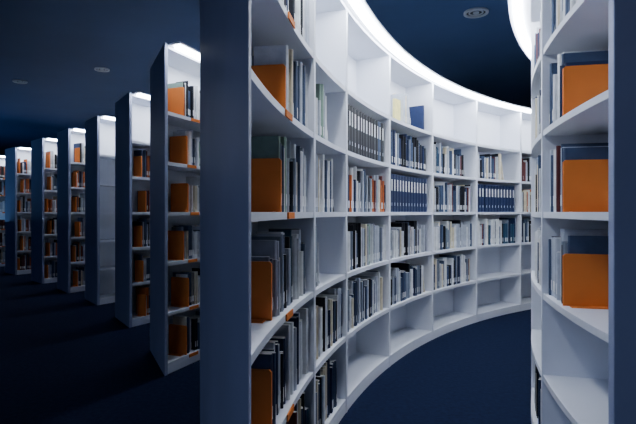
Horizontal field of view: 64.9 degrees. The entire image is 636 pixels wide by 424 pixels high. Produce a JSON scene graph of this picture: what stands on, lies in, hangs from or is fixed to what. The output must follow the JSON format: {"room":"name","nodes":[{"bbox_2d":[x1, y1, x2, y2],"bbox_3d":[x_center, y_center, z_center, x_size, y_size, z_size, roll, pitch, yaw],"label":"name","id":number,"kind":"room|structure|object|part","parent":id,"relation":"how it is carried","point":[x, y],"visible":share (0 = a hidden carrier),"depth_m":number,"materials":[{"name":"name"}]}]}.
{"room":"library","nodes":[
{"label":"library","id":0,"kind":"room"},
{"bbox_2d":[0,266,530,423],"bbox_3d":[-1.000,1.240,6.500,30.000,0.100,27.000,0,0,0],"label":"floor","id":1,"kind":"structure","parent":0,"point":[66,358],"depth_m":3.66,"materials":[{"name":"blue carpet"}]},
{"bbox_2d":[0,155,4,265],"bbox_3d":[-6.297,-0.022,11.993,0.756,2.424,3.090,0,0,42],"label":"bookshelf","id":2,"kind":"object","parent":1,"relation":"on","point":[2,157],"visible":0.04,"depth_m":11.00,"materials":[{"name":"white wood"}]},
{"bbox_2d":[5,147,30,274],"bbox_3d":[-4.908,-0.022,10.765,0.765,2.424,3.054,0,0,42],"label":"bookshelf","id":3,"kind":"object","parent":1,"relation":"on","point":[17,159],"visible":0.14,"depth_m":9.63,"materials":[{"name":"white wood"}]},
{"bbox_3d":[-5.928,-0.022,9.653,0.582,2.424,0.037,0,0,42],"label":"panel","id":4,"kind":"part","parent":3,"relation":"part of","materials":[{"name":"wood"}]},
{"bbox_2d":[17,158,30,269],"bbox_3d":[-4.972,0.030,10.791,0.597,2.159,2.861,0,0,42],"label":"books","id":5,"kind":"object","parent":3,"relation":"on","point":[23,164],"depth_m":9.65,"materials":[{"name":"paper"}]},
{"bbox_2d":[31,137,56,283],"bbox_3d":[-3.768,-0.022,9.617,0.774,2.424,3.058,0,0,41],"label":"bookshelf","id":6,"kind":"object","parent":1,"relation":"on","point":[43,150],"visible":0.1,"depth_m":8.47,"materials":[{"name":"white wood"}]},
{"bbox_3d":[-4.770,-0.022,8.505,0.589,2.424,0.037,0,0,44],"label":"panel","id":7,"kind":"part","parent":6,"relation":"part of","materials":[{"name":"wood"}]},
{"bbox_2d":[45,151,56,277],"bbox_3d":[-3.817,0.029,9.662,0.602,2.161,2.898,0,0,41],"label":"books","id":8,"kind":"object","parent":6,"relation":"on","point":[50,156],"depth_m":8.48,"materials":[{"name":"paper"}]},
{"bbox_2d":[57,128,84,292],"bbox_3d":[-2.873,-0.022,8.671,0.783,2.424,3.063,0,0,41],"label":"bookshelf","id":9,"kind":"object","parent":1,"relation":"on","point":[70,141],"visible":0.13,"depth_m":7.52,"materials":[{"name":"white wood"}]},
{"bbox_3d":[-3.848,-0.022,7.564,0.037,2.424,0.603,0,0,-42],"label":"panel","id":10,"kind":"part","parent":9,"relation":"part of","materials":[{"name":"wood"}]},
{"bbox_2d":[71,143,84,285],"bbox_3d":[-2.931,0.029,8.710,0.607,2.163,2.833,0,0,41],"label":"books","id":11,"kind":"object","parent":9,"relation":"on","point":[77,149],"depth_m":7.54,"materials":[{"name":"paper"}]},
{"bbox_2d":[85,115,114,304],"bbox_3d":[-2.049,-0.022,7.730,0.794,2.424,3.069,0,0,40],"label":"bookshelf","id":12,"kind":"object","parent":1,"relation":"on","point":[99,130],"visible":0.09,"depth_m":6.73,"materials":[{"name":"white wood"}]},
{"bbox_3d":[-2.991,-0.022,6.622,0.036,2.424,0.622,0,0,-38],"label":"panel","id":13,"kind":"part","parent":12,"relation":"part of","materials":[{"name":"wood"}]},
{"bbox_2d":[115,91,149,327],"bbox_3d":[-1.237,-0.022,6.532,0.810,2.424,3.077,0,0,37],"label":"bookshelf","id":14,"kind":"object","parent":1,"relation":"on","point":[132,111],"visible":0.07,"depth_m":5.37,"materials":[{"name":"white wood"}]},
{"bbox_3d":[-2.108,-0.022,5.410,0.034,2.424,0.661,0,0,-34],"label":"panel","id":15,"kind":"part","parent":14,"relation":"part of","materials":[{"name":"wood"}]},
{"bbox_2d":[132,150,149,315],"bbox_3d":[-1.284,0.029,6.589,0.626,2.163,2.794,0,0,38],"label":"books","id":16,"kind":"object","parent":14,"relation":"on","point":[140,158],"depth_m":5.38,"materials":[{"name":"paper"}]},
{"bbox_2d":[150,41,199,375],"bbox_3d":[-0.555,-0.022,5.093,0.830,2.424,3.088,0,0,32],"label":"bookshelf","id":17,"kind":"object","parent":1,"relation":"on","point":[175,71],"visible":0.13,"depth_m":3.94,"materials":[{"name":"white wood"}]},
{"bbox_3d":[-1.272,-0.022,3.979,0.030,2.424,0.790,0,0,-26],"label":"panel","id":18,"kind":"part","parent":17,"relation":"part of","materials":[{"name":"wood"}]},
{"bbox_2d":[168,81,199,352],"bbox_3d":[-0.585,0.031,5.187,0.639,2.158,2.768,0,0,33],"label":"books","id":19,"kind":"object","parent":17,"relation":"on","point":[183,99],"depth_m":3.96,"materials":[{"name":"paper"}]},
{"bbox_2d":[200,0,530,423],"bbox_3d":[1.437,-0.022,4.633,1.758,2.424,7.406,0,0,37],"label":"bookshelf","id":20,"kind":"object","parent":1,"relation":"on","point":[362,206],"visible":0.84,"depth_m":2.97,"materials":[{"name":"white wood"}]},
{"bbox_3d":[-0.370,-0.022,1.837,0.020,2.424,1.333,0,0,-18],"label":"panel","id":21,"kind":"part","parent":20,"relation":"part of","materials":[{"name":"wood"}]},
{"bbox_2d":[508,0,635,423],"bbox_3d":[1.996,-0.022,3.414,1.140,2.424,4.578,0,0,31],"label":"bookshelf","id":22,"kind":"object","parent":1,"relation":"on","point":[581,53],"visible":1,"depth_m":1.97,"materials":[{"name":"white wood"}]},
{"bbox_2d":[534,0,607,423],"bbox_3d":[2.042,0.028,3.435,0.921,2.163,4.193,0,0,30],"label":"books","id":23,"kind":"object","parent":22,"relation":"on","point":[571,60],"depth_m":2.09,"materials":[{"name":"paper"}]},
{"bbox_3d":[1.148,-0.022,1.441,0.576,2.424,0.036,0,0,6],"label":"panel","id":24,"kind":"part","parent":22,"relation":"part of","materials":[{"name":"wood"}]},
{"bbox_2d":[0,0,530,154],"bbox_3d":[-1.000,-2.060,6.500,30.000,0.100,27.000,0,0,0],"label":"ceiling","id":25,"kind":"structure","parent":0,"point":[54,46],"depth_m":6.15,"materials":[{"name":"blue paint"}]},
{"bbox_2d":[12,79,27,83],"bbox_3d":[-4.572,-2.001,7.672,0.200,0.018,0.200,0,0,0],"label":"recessed light","id":26,"kind":"object","parent":25,"relation":"attached to","point":[19,81],"depth_m":7.66,"materials":[{"name":"white metal"}]},
{"bbox_2d":[94,67,109,71],"bbox_3d":[-3.036,-2.001,7.028,0.200,0.018,0.200,0,0,0],"label":"recessed light","id":27,"kind":"object","parent":25,"relation":"attached to","point":[100,69],"depth_m":7.01,"materials":[{"name":"white metal"}]},
{"bbox_2d":[464,7,488,17],"bbox_3d":[1.588,-2.001,5.025,0.240,0.018,0.240,0,0,0],"label":"recessed light","id":28,"kind":"object","parent":25,"relation":"attached to","point":[477,12],"depth_m":5.02,"materials":[{"name":"white metal"}]}
]}

